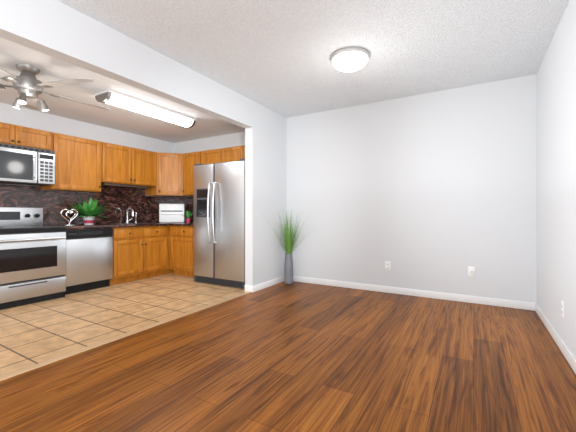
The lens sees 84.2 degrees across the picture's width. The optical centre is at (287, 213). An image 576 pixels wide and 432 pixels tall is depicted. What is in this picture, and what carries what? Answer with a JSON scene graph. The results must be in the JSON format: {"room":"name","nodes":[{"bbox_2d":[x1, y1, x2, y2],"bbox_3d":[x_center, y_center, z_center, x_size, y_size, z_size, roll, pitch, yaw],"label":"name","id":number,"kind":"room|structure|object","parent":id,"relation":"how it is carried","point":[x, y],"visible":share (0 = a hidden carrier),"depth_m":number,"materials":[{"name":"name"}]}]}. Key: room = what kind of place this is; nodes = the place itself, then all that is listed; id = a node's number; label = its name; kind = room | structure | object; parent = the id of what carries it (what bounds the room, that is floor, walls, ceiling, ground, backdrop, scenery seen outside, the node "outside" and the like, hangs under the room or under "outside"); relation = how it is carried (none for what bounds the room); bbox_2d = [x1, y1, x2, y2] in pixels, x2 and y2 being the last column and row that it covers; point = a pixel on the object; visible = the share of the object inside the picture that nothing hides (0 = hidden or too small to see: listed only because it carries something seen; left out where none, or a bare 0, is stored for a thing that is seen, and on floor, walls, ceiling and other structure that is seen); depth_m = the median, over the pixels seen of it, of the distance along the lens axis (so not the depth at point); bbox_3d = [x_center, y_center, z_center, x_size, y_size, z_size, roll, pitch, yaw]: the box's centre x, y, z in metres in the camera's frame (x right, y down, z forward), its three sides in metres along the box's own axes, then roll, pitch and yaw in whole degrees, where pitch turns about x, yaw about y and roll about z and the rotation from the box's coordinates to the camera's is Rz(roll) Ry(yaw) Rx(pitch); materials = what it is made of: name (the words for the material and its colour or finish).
{"room":"empty dining room","nodes":[
{"label":"empty dining room","id":0,"kind":"room"},
{"bbox_2d":[0,273,245,375],"bbox_3d":[-3.003,1.050,2.286,2.570,0.100,7.570,0,0,30],"label":"floor","id":1,"kind":"structure","parent":0,"point":[35,333],"depth_m":3.17,"materials":[{"name":"beige tile"}]},
{"bbox_2d":[0,207,65,309],"bbox_3d":[-3.111,0.460,3.662,0.719,1.080,0.756,0,0,30],"label":"range","id":2,"kind":"object","parent":1,"relation":"on","point":[32,258],"visible":0.98,"depth_m":3.58,"materials":[{"name":"grey metal"}]},
{"bbox_2d":[65,228,112,294],"bbox_3d":[-2.817,0.598,4.286,0.599,0.804,0.599,0,0,30],"label":"dishwasher","id":3,"kind":"object","parent":1,"relation":"on","point":[89,259],"visible":0.69,"depth_m":4.12,"materials":[{"name":"grey metal"}]},
{"bbox_2d":[0,291,250,380],"bbox_3d":[-2.111,0.996,1.274,0.060,0.009,6.478,0,0,30],"label":"threshold strip","id":4,"kind":"object","parent":1,"relation":"on","point":[32,367],"depth_m":2.45,"materials":[{"name":"brown wood"}]},
{"bbox_2d":[109,226,164,284],"bbox_3d":[-2.443,0.597,4.953,0.605,0.806,0.913,0,0,30],"label":"base cabinet","id":5,"kind":"object","parent":1,"relation":"on","point":[144,252],"depth_m":4.75,"materials":[{"name":"brown wood"}]},
{"bbox_2d":[0,184,192,228],"bbox_3d":[-2.344,-0.001,4.401,1.339,0.901,3.009,0,0,30],"label":"backsplash","id":6,"kind":"structure","parent":5,"relation":"on","point":[119,201],"depth_m":4.79,"materials":[{"name":"stone"}]},
{"bbox_2d":[60,209,77,225],"bbox_3d":[-2.821,0.044,4.118,0.060,0.219,0.218,0,0,30],"label":"decor","id":7,"kind":"object","parent":6,"relation":"on","point":[71,218],"visible":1,"depth_m":4.11,"materials":[{"name":"silver metal"}]},
{"bbox_2d":[68,197,110,224],"bbox_3d":[-2.717,-0.047,4.433,0.587,0.403,0.566,0,0,30],"label":"potted plant","id":8,"kind":"object","parent":6,"relation":"on","point":[90,211],"visible":0.94,"depth_m":4.40,"materials":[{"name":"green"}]},
{"bbox_2d":[126,207,136,222],"bbox_3d":[-2.495,0.026,5.169,0.185,0.256,0.194,0,0,30],"label":"faucet","id":9,"kind":"object","parent":6,"relation":"on","point":[127,220],"visible":0.98,"depth_m":5.13,"materials":[{"name":"silver metal"}]},
{"bbox_2d":[159,204,184,222],"bbox_3d":[-2.064,-0.011,5.694,0.420,0.330,0.213,0,0,-15],"label":"bread box","id":10,"kind":"object","parent":6,"relation":"on","point":[170,212],"visible":1,"depth_m":5.59,"materials":[{"name":"white plastic"}]},
{"bbox_2d":[181,211,192,222],"bbox_3d":[-1.714,0.038,5.456,0.126,0.232,0.247,0,0,30],"label":"plant","id":11,"kind":"object","parent":6,"relation":"on","point":[188,218],"visible":0.98,"depth_m":5.43,"materials":[{"name":"green plant"}]},
{"bbox_2d":[165,226,193,276],"bbox_3d":[-1.506,0.597,5.260,0.745,0.806,0.672,0,0,30],"label":"base cabinet","id":12,"kind":"object","parent":1,"relation":"on","point":[178,239],"depth_m":5.10,"materials":[{"name":"brown wood"}]},
{"bbox_2d":[193,158,244,288],"bbox_3d":[-0.804,0.135,4.716,0.955,1.730,0.857,0,0,30],"label":"fridge","id":13,"kind":"object","parent":1,"relation":"on","point":[218,223],"visible":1,"depth_m":4.39,"materials":[{"name":"grey metal"}]},
{"bbox_2d":[0,0,287,285],"bbox_3d":[-1.918,-0.220,1.654,0.120,2.440,7.330,0,0,30],"label":"wall","id":14,"kind":"structure","parent":0,"point":[53,28],"depth_m":3.85,"materials":[{"name":"white paint"}]},
{"bbox_2d":[0,122,23,145],"bbox_3d":[-3.376,-0.910,3.628,0.327,0.240,0.433,0,0,30],"label":"upper cabinet","id":15,"kind":"object","parent":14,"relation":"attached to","point":[11,134],"depth_m":3.66,"materials":[{"name":"brown wood"}]},
{"bbox_2d":[24,127,55,153],"bbox_3d":[-3.212,-0.910,3.910,0.327,0.240,0.433,0,0,30],"label":"upper cabinet","id":16,"kind":"object","parent":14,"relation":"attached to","point":[33,138],"depth_m":3.90,"materials":[{"name":"brown wood"}]},
{"bbox_2d":[0,143,54,185],"bbox_3d":[-3.234,-0.571,3.734,0.443,0.422,0.752,0,0,30],"label":"microwave","id":17,"kind":"object","parent":16,"relation":"attached to","point":[22,165],"visible":1,"depth_m":3.72,"materials":[{"name":"grey"}]},
{"bbox_2d":[41,133,107,192],"bbox_3d":[-2.931,-0.670,4.394,0.327,0.720,0.682,0,0,30],"label":"upper cabinet","id":18,"kind":"object","parent":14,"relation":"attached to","point":[86,165],"depth_m":4.30,"materials":[{"name":"brown wood"}]},
{"bbox_2d":[108,143,135,185],"bbox_3d":[-2.662,-0.743,4.856,0.327,0.575,0.520,0,0,30],"label":"upper cabinet","id":19,"kind":"object","parent":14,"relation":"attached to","point":[121,159],"depth_m":4.81,"materials":[{"name":"brown wood"}]},
{"bbox_2d":[136,148,151,185],"bbox_3d":[-2.459,-0.743,5.204,0.327,0.575,0.518,0,0,30],"label":"upper cabinet","id":20,"kind":"object","parent":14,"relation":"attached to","point":[143,157],"depth_m":5.13,"materials":[{"name":"brown wood"}]},
{"bbox_2d":[140,152,183,196],"bbox_3d":[-2.041,-0.670,5.575,0.676,0.720,0.672,0,0,30],"label":"upper cabinet","id":21,"kind":"object","parent":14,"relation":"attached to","point":[167,168],"depth_m":5.40,"materials":[{"name":"brown wood"}]},
{"bbox_2d":[184,151,199,196],"bbox_3d":[-1.571,-0.670,5.474,0.483,0.720,0.373,0,0,30],"label":"upper cabinet","id":22,"kind":"object","parent":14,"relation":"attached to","point":[190,159],"depth_m":5.38,"materials":[{"name":"brown wood"}]},
{"bbox_2d":[200,148,223,163],"bbox_3d":[-1.140,-0.880,5.249,0.484,0.300,0.328,0,0,30],"label":"upper cabinet","id":23,"kind":"object","parent":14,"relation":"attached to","point":[215,155],"depth_m":5.11,"materials":[{"name":"brown wood"}]},
{"bbox_2d":[224,145,243,161],"bbox_3d":[-0.788,-0.880,5.044,0.523,0.300,0.328,0,0,30],"label":"upper cabinet","id":24,"kind":"object","parent":14,"relation":"attached to","point":[236,153],"depth_m":4.89,"materials":[{"name":"brown wood"}]},
{"bbox_2d":[251,276,283,292],"bbox_3d":[-0.243,0.960,4.398,0.015,0.080,0.822,0,0,30],"label":"baseboard","id":25,"kind":"structure","parent":14,"relation":"attached to","point":[258,287],"depth_m":4.32,"materials":[{"name":"white wood"}]},
{"bbox_2d":[0,0,569,142],"bbox_3d":[-1.646,-1.438,1.496,5.710,0.205,7.570,0,0,30],"label":"ceiling","id":26,"kind":"structure","parent":0,"point":[274,55],"depth_m":2.78,"materials":[{"name":"white paint"}]},
{"bbox_2d":[0,64,109,110],"bbox_3d":[-2.345,-1.151,2.961,1.388,0.367,1.354,0,0,30],"label":"ceiling fan","id":27,"kind":"object","parent":26,"relation":"attached to","point":[27,85],"visible":1,"depth_m":2.87,"materials":[{"name":"silver metal"}]},
{"bbox_2d":[95,89,195,127],"bbox_3d":[-1.717,-1.276,4.008,0.260,0.118,1.240,0,0,30],"label":"light","id":28,"kind":"object","parent":26,"relation":"attached to","point":[115,98],"visible":1,"depth_m":3.81,"materials":[{"name":"white plastic"}]},
{"bbox_2d":[330,47,369,71],"bbox_3d":[0.567,-1.382,2.922,0.352,0.114,0.352,0,0,30],"label":"dome light","id":29,"kind":"object","parent":26,"relation":"attached to","point":[349,59],"visible":1,"depth_m":2.83,"materials":[{"name":"white glass"}]},
{"bbox_2d":[0,281,575,431],"bbox_3d":[-0.535,1.050,0.850,3.140,0.100,7.570,0,0,30],"label":"floor","id":30,"kind":"structure","parent":0,"point":[294,356],"depth_m":1.98,"materials":[{"name":"brown wood"}]},
{"bbox_2d":[267,211,306,283],"bbox_3d":[0.086,0.456,4.303,0.642,1.088,0.699,0,0,30],"label":"potted plant","id":31,"kind":"object","parent":30,"relation":"on","point":[288,269],"visible":0.98,"depth_m":4.53,"materials":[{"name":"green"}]},
{"bbox_2d":[288,74,535,302],"bbox_3d":[1.300,-0.220,4.092,2.970,2.440,0.120,0,0,30],"label":"wall","id":32,"kind":"structure","parent":0,"point":[440,191],"depth_m":3.83,"materials":[{"name":"white paint"}]},
{"bbox_2d":[385,261,390,270],"bbox_3d":[1.262,0.660,4.038,0.072,0.116,0.009,0,0,30],"label":"electrical outlet","id":33,"kind":"object","parent":32,"relation":"attached to","point":[387,265],"visible":1,"depth_m":4.03,"materials":[{"name":"white plastic"}]},
{"bbox_2d":[293,276,533,310],"bbox_3d":[1.258,0.960,4.040,2.970,0.080,0.012,0,0,30],"label":"baseboard","id":34,"kind":"structure","parent":32,"relation":"attached to","point":[404,291],"depth_m":3.82,"materials":[{"name":"white wood"}]},
{"bbox_2d":[468,266,474,276],"bbox_3d":[2.055,0.650,3.571,0.072,0.116,0.020,0,0,30],"label":"electrical outlet","id":35,"kind":"object","parent":32,"relation":"attached to","point":[471,271],"visible":1,"depth_m":3.58,"materials":[{"name":"white plastic"}]},
{"bbox_2d":[536,0,575,358],"bbox_3d":[0.770,-0.220,0.090,0.120,2.440,7.570,0,0,30],"label":"wall","id":36,"kind":"structure","parent":0,"point":[556,74],"depth_m":2.44,"materials":[{"name":"white paint"}]},
{"bbox_2d":[534,303,575,373],"bbox_3d":[0.712,0.960,0.124,0.015,0.080,7.330,0,0,30],"label":"baseboard","id":37,"kind":"structure","parent":36,"relation":"attached to","point":[565,351],"depth_m":2.41,"materials":[{"name":"white wood"}]},
{"bbox_2d":[561,300,564,317],"bbox_3d":[1.984,0.690,2.305,0.009,0.116,0.072,0,0,30],"label":"electrical outlet","id":38,"kind":"object","parent":36,"relation":"attached to","point":[562,309],"visible":1,"depth_m":2.29,"materials":[{"name":"white plastic"}]}
]}

